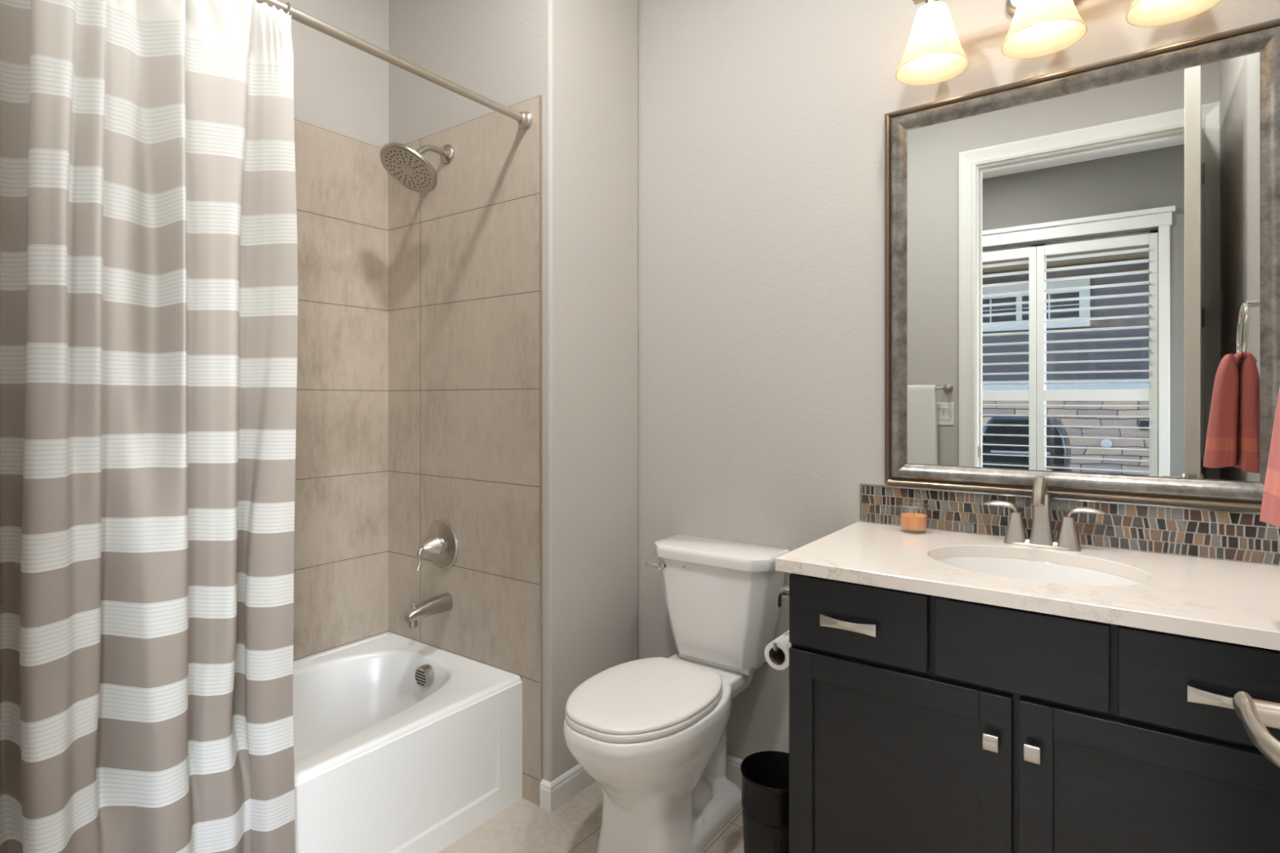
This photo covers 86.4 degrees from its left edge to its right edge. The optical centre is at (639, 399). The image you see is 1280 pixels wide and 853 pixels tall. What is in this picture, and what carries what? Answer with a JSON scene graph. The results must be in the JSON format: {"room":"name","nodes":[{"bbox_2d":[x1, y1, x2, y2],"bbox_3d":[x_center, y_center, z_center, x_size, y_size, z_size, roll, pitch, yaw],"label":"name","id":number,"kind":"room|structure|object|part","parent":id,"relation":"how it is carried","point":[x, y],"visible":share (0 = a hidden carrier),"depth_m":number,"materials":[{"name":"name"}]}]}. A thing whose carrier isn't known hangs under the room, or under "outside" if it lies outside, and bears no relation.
{"room":"bathroom","nodes":[
{"label":"bathroom","id":0,"kind":"room"},
{"bbox_2d":[278,0,388,660],"bbox_3d":[-1.506,-0.246,1.985,0.112,3.050,1.673,0,0,36],"label":"wall","id":1,"kind":"structure","parent":0,"point":[340,87],"depth_m":2.48,"materials":[{"name":"grey paint"}]},
{"bbox_2d":[293,119,388,660],"bbox_3d":[-1.423,-0.035,1.996,0.008,1.846,1.558,0,0,36],"label":"wall tile","id":2,"kind":"structure","parent":1,"relation":"attached to","point":[341,526],"depth_m":2.47,"materials":[{"name":"beige tile"}]},
{"bbox_2d":[388,0,638,782],"bbox_3d":[-0.531,-0.246,2.603,0.964,3.050,0.472,0,0,36],"label":"wall","id":3,"kind":"structure","parent":0,"point":[581,56],"depth_m":2.30,"materials":[{"name":"grey paint"}]},
{"bbox_2d":[388,95,539,805],"bbox_3d":[-0.638,0.160,2.384,0.807,2.238,0.008,0,0,36],"label":"tile","id":4,"kind":"structure","parent":3,"relation":"attached to","point":[464,253],"depth_m":2.33,"materials":[{"name":"beige tile"}]},
{"bbox_2d":[256,0,532,128],"bbox_3d":[-0.816,-0.893,1.555,0.054,0.054,1.542,0,0,36],"label":"shower rod","id":5,"kind":"object","parent":4,"relation":"attached to","point":[524,119],"visible":0.98,"depth_m":1.78,"materials":[{"name":"silver metal"}]},
{"bbox_2d":[0,0,297,852],"bbox_3d":[-1.004,0.176,1.289,0.242,2.107,0.692,0,0,40],"label":"shower curtain","id":6,"kind":"object","parent":5,"relation":"hanging from","point":[148,259],"visible":1,"depth_m":1.34,"materials":[{"name":"fabric"}]},
{"bbox_2d":[285,2,290,15],"bbox_3d":[-0.812,-0.887,1.560,0.041,0.048,0.012,0,0,36],"label":"curtain ring","id":7,"kind":"object","parent":5,"relation":"hanging from","point":[287,3],"visible":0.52,"depth_m":1.55,"materials":[{"name":"silver metal"}]},
{"bbox_2d":[379,142,453,192],"bbox_3d":[-0.746,-0.806,2.300,0.202,0.190,0.253,0,0,36],"label":"shower","id":8,"kind":"object","parent":4,"relation":"attached to","point":[407,166],"visible":1,"depth_m":2.27,"materials":[{"name":"silver metal"}]},
{"bbox_3d":[-0.724,-0.843,2.342,0.021,0.073,0.141,0,0,34],"label":"shower arm","id":9,"kind":"part","parent":8,"relation":"part of","materials":[{"name":"silver metal"}]},
{"bbox_2d":[404,592,453,627],"bbox_3d":[-0.729,0.722,2.341,0.054,0.079,0.168,0,0,36],"label":"tub spout","id":10,"kind":"object","parent":4,"relation":"attached to","point":[443,602],"visible":1,"depth_m":2.32,"materials":[{"name":"silver metal"}]},
{"bbox_3d":[-0.760,0.694,2.297,0.012,0.024,0.012,0,0,36],"label":"diverter knob","id":11,"kind":"part","parent":10,"relation":"part of","materials":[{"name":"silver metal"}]},
{"bbox_2d":[416,519,458,570],"bbox_3d":[-0.735,0.514,2.383,0.176,0.176,0.107,0,0,36],"label":"shower valve","id":12,"kind":"object","parent":4,"relation":"attached to","point":[441,544],"visible":1,"depth_m":2.39,"materials":[{"name":"silver metal"}]},
{"bbox_3d":[-0.757,0.548,2.354,0.018,0.079,0.032,0,0,36],"label":"lever","id":13,"kind":"part","parent":12,"relation":"part of","materials":[{"name":"silver metal"}]},
{"bbox_2d":[539,94,542,786],"bbox_3d":[-0.311,0.160,2.146,0.004,2.238,0.009,0,0,36],"label":"trim","id":14,"kind":"structure","parent":3,"relation":"attached to","point":[540,95],"depth_m":2.14,"materials":[{"name":"silver metal"}]},
{"bbox_2d":[539,754,742,813],"bbox_3d":[0.178,1.237,2.079,0.862,0.085,0.487,0,0,36],"label":"baseboard","id":15,"kind":"structure","parent":3,"relation":"attached to","point":[553,794],"depth_m":2.18,"materials":[{"name":"white paint"}]},
{"bbox_2d":[437,781,744,852],"bbox_3d":[-0.262,1.329,1.435,2.931,0.100,2.245,0,0,36],"label":"floor","id":16,"kind":"structure","parent":0,"point":[575,826],"depth_m":2.02,"materials":[{"name":"beige tile"}]},
{"bbox_2d":[293,631,522,852],"bbox_3d":[-1.126,1.084,1.780,0.728,0.390,1.542,0,0,36],"label":"bathtub","id":17,"kind":"object","parent":16,"relation":"on","point":[402,744],"visible":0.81,"depth_m":2.02,"materials":[{"name":"white ceramic"}]},
{"bbox_3d":[-0.740,0.949,2.340,0.072,0.072,0.031,0,0,36],"label":"overflow plate","id":18,"kind":"part","parent":17,"relation":"part of","materials":[{"name":"silver metal"}]},
{"bbox_2d":[563,534,790,852],"bbox_3d":[0.093,0.876,1.997,0.444,0.806,0.731,0,0,36],"label":"toilet","id":19,"kind":"object","parent":16,"relation":"on","point":[651,732],"visible":1,"depth_m":1.94,"materials":[{"name":"white ceramic"}]},
{"bbox_3d":[0.012,0.841,1.922,0.371,0.018,0.490,0,0,36],"label":"seat","id":20,"kind":"part","parent":19,"relation":"part of","materials":[{"name":"white plastic"}]},
{"bbox_3d":[0.012,0.823,1.922,0.369,0.016,0.488,0,0,36],"label":"lid","id":21,"kind":"part","parent":19,"relation":"part of","materials":[{"name":"white plastic"}]},
{"bbox_3d":[0.051,0.539,2.225,0.069,0.028,0.031,0,0,26],"label":"flush lever","id":22,"kind":"part","parent":19,"relation":"part of","materials":[{"name":"silver metal"}]},
{"bbox_3d":[0.066,1.065,1.997,0.389,0.428,0.690,0,0,36],"label":"bowl","id":23,"kind":"part","parent":19,"relation":"part of","materials":[{"name":"white ceramic"}]},
{"bbox_3d":[0.252,0.670,2.206,0.400,0.322,0.178,0,0,36],"label":"tank","id":24,"kind":"part","parent":19,"relation":"part of","materials":[{"name":"white ceramic"}]},
{"bbox_3d":[0.249,0.494,2.203,0.428,0.042,0.199,0,0,36],"label":"tank lid","id":25,"kind":"part","parent":19,"relation":"part of","materials":[{"name":"white ceramic"}]},
{"bbox_2d":[740,751,789,852],"bbox_3d":[0.371,1.138,1.838,0.198,0.283,0.198,0,0,36],"label":"waste bin","id":26,"kind":"object","parent":16,"relation":"on","point":[765,775],"visible":0.61,"depth_m":1.78,"materials":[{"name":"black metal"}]},
{"bbox_2d":[789,573,1279,852],"bbox_3d":[0.882,0.836,1.501,0.953,0.887,0.593,0,0,36],"label":"vanity cabinet","id":27,"kind":"object","parent":16,"relation":"on","point":[919,722],"visible":0.94,"depth_m":1.31,"materials":[{"name":"black wood"}]},
{"bbox_2d":[773,586,789,651],"bbox_3d":[0.386,0.542,1.704,0.087,0.150,0.140,0,0,36],"label":"toilet paper holder","id":28,"kind":"object","parent":27,"relation":"attached to","point":[781,594],"visible":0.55,"depth_m":1.70,"materials":[{"name":"silver metal"}]},
{"bbox_2d":[764,630,791,670],"bbox_3d":[0.367,0.629,1.715,0.068,0.068,0.104,0,0,36],"label":"toilet paper roll","id":29,"kind":"object","parent":28,"relation":"on","point":[780,660],"visible":0.63,"depth_m":1.68,"materials":[{"name":"white paper"}]},
{"bbox_3d":[0.390,0.494,1.694,0.070,0.044,0.044,0,0,36],"label":"post","id":30,"kind":"part","parent":28,"relation":"part of","materials":[{"name":"silver metal"}]},
{"bbox_3d":[0.448,0.484,1.467,0.121,0.026,0.029,0,0,36],"label":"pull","id":31,"kind":"part","parent":27,"relation":"part of","materials":[{"name":"silver metal"}]},
{"bbox_3d":[0.468,0.479,1.482,0.300,0.157,0.019,0,0,36],"label":"drawer","id":32,"kind":"part","parent":27,"relation":"part of","materials":[{"name":"black wood"}]},
{"bbox_3d":[0.531,0.872,1.440,0.348,0.501,0.008,0,0,36],"label":"door panel","id":33,"kind":"part","parent":27,"relation":"part of","materials":[{"name":"black wood"}]},
{"bbox_3d":[0.530,0.872,1.438,0.452,0.605,0.019,0,0,36],"label":"door","id":34,"kind":"part","parent":27,"relation":"part of","materials":[{"name":"black wood"}]},
{"bbox_3d":[0.673,0.655,1.305,0.027,0.031,0.026,0,0,36],"label":"knob","id":35,"kind":"part","parent":27,"relation":"part of","materials":[{"name":"silver metal"}]},
{"bbox_3d":[0.719,0.479,1.300,0.292,0.157,0.019,0,0,36],"label":"false drawer","id":36,"kind":"part","parent":27,"relation":"part of","materials":[{"name":"black wood"}]},
{"bbox_2d":[775,521,1279,650],"bbox_3d":[0.876,0.377,1.512,0.976,0.029,0.581,0,0,36],"label":"countertop","id":37,"kind":"structure","parent":27,"relation":"on","point":[1233,602],"depth_m":1.39,"materials":[{"name":"white stone"}]},
{"bbox_2d":[898,502,928,533],"bbox_3d":[0.750,0.324,1.868,0.078,0.076,0.078,0,0,36],"label":"candle jar","id":38,"kind":"object","parent":37,"relation":"on","point":[909,521],"visible":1,"depth_m":1.84,"materials":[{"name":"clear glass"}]},
{"bbox_2d":[936,556,1139,586],"bbox_3d":[0.869,0.472,1.515,0.452,0.160,0.360,0,0,36],"label":"undermount sink","id":39,"kind":"object","parent":37,"relation":"in","point":[1020,569],"visible":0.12,"depth_m":1.65,"materials":[{"name":"white ceramic"}]},
{"bbox_2d":[983,475,1105,551],"bbox_3d":[0.974,0.274,1.660,0.260,0.178,0.129,0,0,36],"label":"sink faucet","id":40,"kind":"object","parent":37,"relation":"on","point":[1042,534],"visible":1,"depth_m":1.67,"materials":[{"name":"silver metal"}]},
{"bbox_3d":[0.923,0.273,1.743,0.080,0.030,0.026,0,0,36],"label":"handle","id":41,"kind":"part","parent":40,"relation":"part of","materials":[{"name":"silver metal"}]},
{"bbox_3d":[0.952,0.324,1.725,0.052,0.078,0.048,0,0,36],"label":"handle","id":42,"kind":"part","parent":40,"relation":"part of","materials":[{"name":"silver metal"}]},
{"bbox_3d":[0.998,0.355,1.692,0.156,0.015,0.050,0,0,36],"label":"plate","id":43,"kind":"part","parent":40,"relation":"part of","materials":[{"name":"silver metal"}]},
{"bbox_3d":[0.974,0.270,1.660,0.054,0.170,0.129,0,0,36],"label":"spout","id":44,"kind":"part","parent":40,"relation":"part of","materials":[{"name":"silver metal"}]},
{"bbox_3d":[1.043,0.324,1.659,0.052,0.078,0.048,0,0,36],"label":"handle","id":45,"kind":"part","parent":40,"relation":"part of","materials":[{"name":"silver metal"}]},
{"bbox_3d":[1.069,0.273,1.637,0.080,0.030,0.026,0,0,36],"label":"handle","id":46,"kind":"part","parent":40,"relation":"part of","materials":[{"name":"silver metal"}]},
{"bbox_3d":[0.729,0.655,1.265,0.027,0.031,0.026,0,0,36],"label":"knob","id":47,"kind":"part","parent":27,"relation":"part of","materials":[{"name":"silver metal"}]},
{"bbox_3d":[0.903,0.872,1.166,0.447,0.605,0.019,0,0,36],"label":"door","id":48,"kind":"part","parent":27,"relation":"part of","materials":[{"name":"black wood"}]},
{"bbox_3d":[0.905,0.872,1.168,0.343,0.501,0.008,0,0,36],"label":"door panel","id":49,"kind":"part","parent":27,"relation":"part of","materials":[{"name":"black wood"}]},
{"bbox_3d":[0.966,0.479,1.121,0.293,0.157,0.019,0,0,36],"label":"drawer","id":50,"kind":"part","parent":27,"relation":"part of","materials":[{"name":"black wood"}]},
{"bbox_3d":[0.958,0.486,1.097,0.121,0.026,0.029,0,0,36],"label":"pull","id":51,"kind":"part","parent":27,"relation":"part of","materials":[{"name":"silver metal"}]},
{"bbox_2d":[638,0,1279,759],"bbox_3d":[0.669,-0.246,2.085,2.187,3.050,0.100,0,0,36],"label":"wall","id":52,"kind":"structure","parent":0,"point":[762,122],"depth_m":2.21,"materials":[{"name":"grey paint"}]},
{"bbox_2d":[895,0,969,85],"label":"vanity light","id":53,"kind":"object","parent":52,"relation":"attached to","point":[934,53],"depth_m":1.77,"materials":[{"name":"white glass"}]},
{"bbox_2d":[895,0,969,85],"bbox_3d":[0.769,-0.965,1.796,0.180,0.192,0.180,0,0,36],"label":"shade","id":54,"kind":"object","parent":53,"relation":"attached to","point":[934,54],"depth_m":1.77,"materials":[{"name":"glass"}]},
{"bbox_2d":[1000,0,1087,58],"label":"vanity light","id":55,"kind":"object","parent":52,"relation":"attached to","point":[1038,28],"depth_m":1.66,"materials":[{"name":"white glass"}]},
{"bbox_2d":[1000,0,1087,58],"bbox_3d":[0.974,-0.965,1.647,0.180,0.192,0.180,0,0,36],"label":"shade","id":56,"kind":"object","parent":55,"relation":"attached to","point":[1038,28],"depth_m":1.66,"materials":[{"name":"glass"}]},
{"bbox_2d":[860,483,1279,565],"bbox_3d":[1.048,0.305,1.742,0.969,0.114,0.010,0,0,36],"label":"backsplash","id":57,"kind":"structure","parent":52,"relation":"attached to","point":[1238,535],"depth_m":1.66,"materials":[{"name":"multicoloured tile"}]},
{"bbox_3d":[1.048,0.305,1.742,0.969,0.114,0.010,0,0,36],"label":"edge trim","id":58,"kind":"part","parent":57,"relation":"part of","materials":[{"name":"multicoloured tile"}]},
{"bbox_2d":[884,17,1279,510],"bbox_3d":[1.061,-0.293,1.718,0.870,1.070,0.032,0,0,36],"label":"framed mirror","id":59,"kind":"object","parent":52,"relation":"attached to","point":[1082,263],"visible":0.98,"depth_m":1.68,"materials":[{"name":"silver metal"}]},
{"bbox_2d":[1125,0,1222,26],"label":"vanity light","id":60,"kind":"object","parent":52,"relation":"attached to","point":[1141,13],"depth_m":1.56,"materials":[{"name":"white glass"}]},
{"bbox_2d":[1125,0,1222,26],"bbox_3d":[1.179,-0.965,1.498,0.180,0.192,0.180,0,0,36],"label":"shade","id":61,"kind":"object","parent":60,"relation":"attached to","point":[1141,13],"depth_m":1.56,"materials":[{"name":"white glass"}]},
{"bbox_2d":[1232,691,1279,768],"bbox_3d":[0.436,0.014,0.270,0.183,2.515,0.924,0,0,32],"label":"door handle","id":62,"kind":"object","parent":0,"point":[1255,714],"depth_m":0.62,"materials":[{"name":"silver metal"}]},
{"bbox_3d":[0.854,-0.246,0.563,0.100,3.050,2.145,0,0,36],"label":"wall","id":63,"kind":"structure","parent":0,"visible":0},
{"bbox_3d":[1.058,-0.205,0.987,0.068,0.194,0.175,0,0,36],"label":"towel ring","id":64,"kind":"object","parent":63,"relation":"attached to","visible":0},
{"bbox_2d":[1259,386,1279,526],"bbox_3d":[1.017,0.032,1.008,0.138,0.343,0.178,0,0,36],"label":"hand towel","id":65,"kind":"object","parent":64,"relation":"hanging from","point":[1270,507],"visible":1,"depth_m":1.05,"materials":[{"name":"fabric"}]}
]}

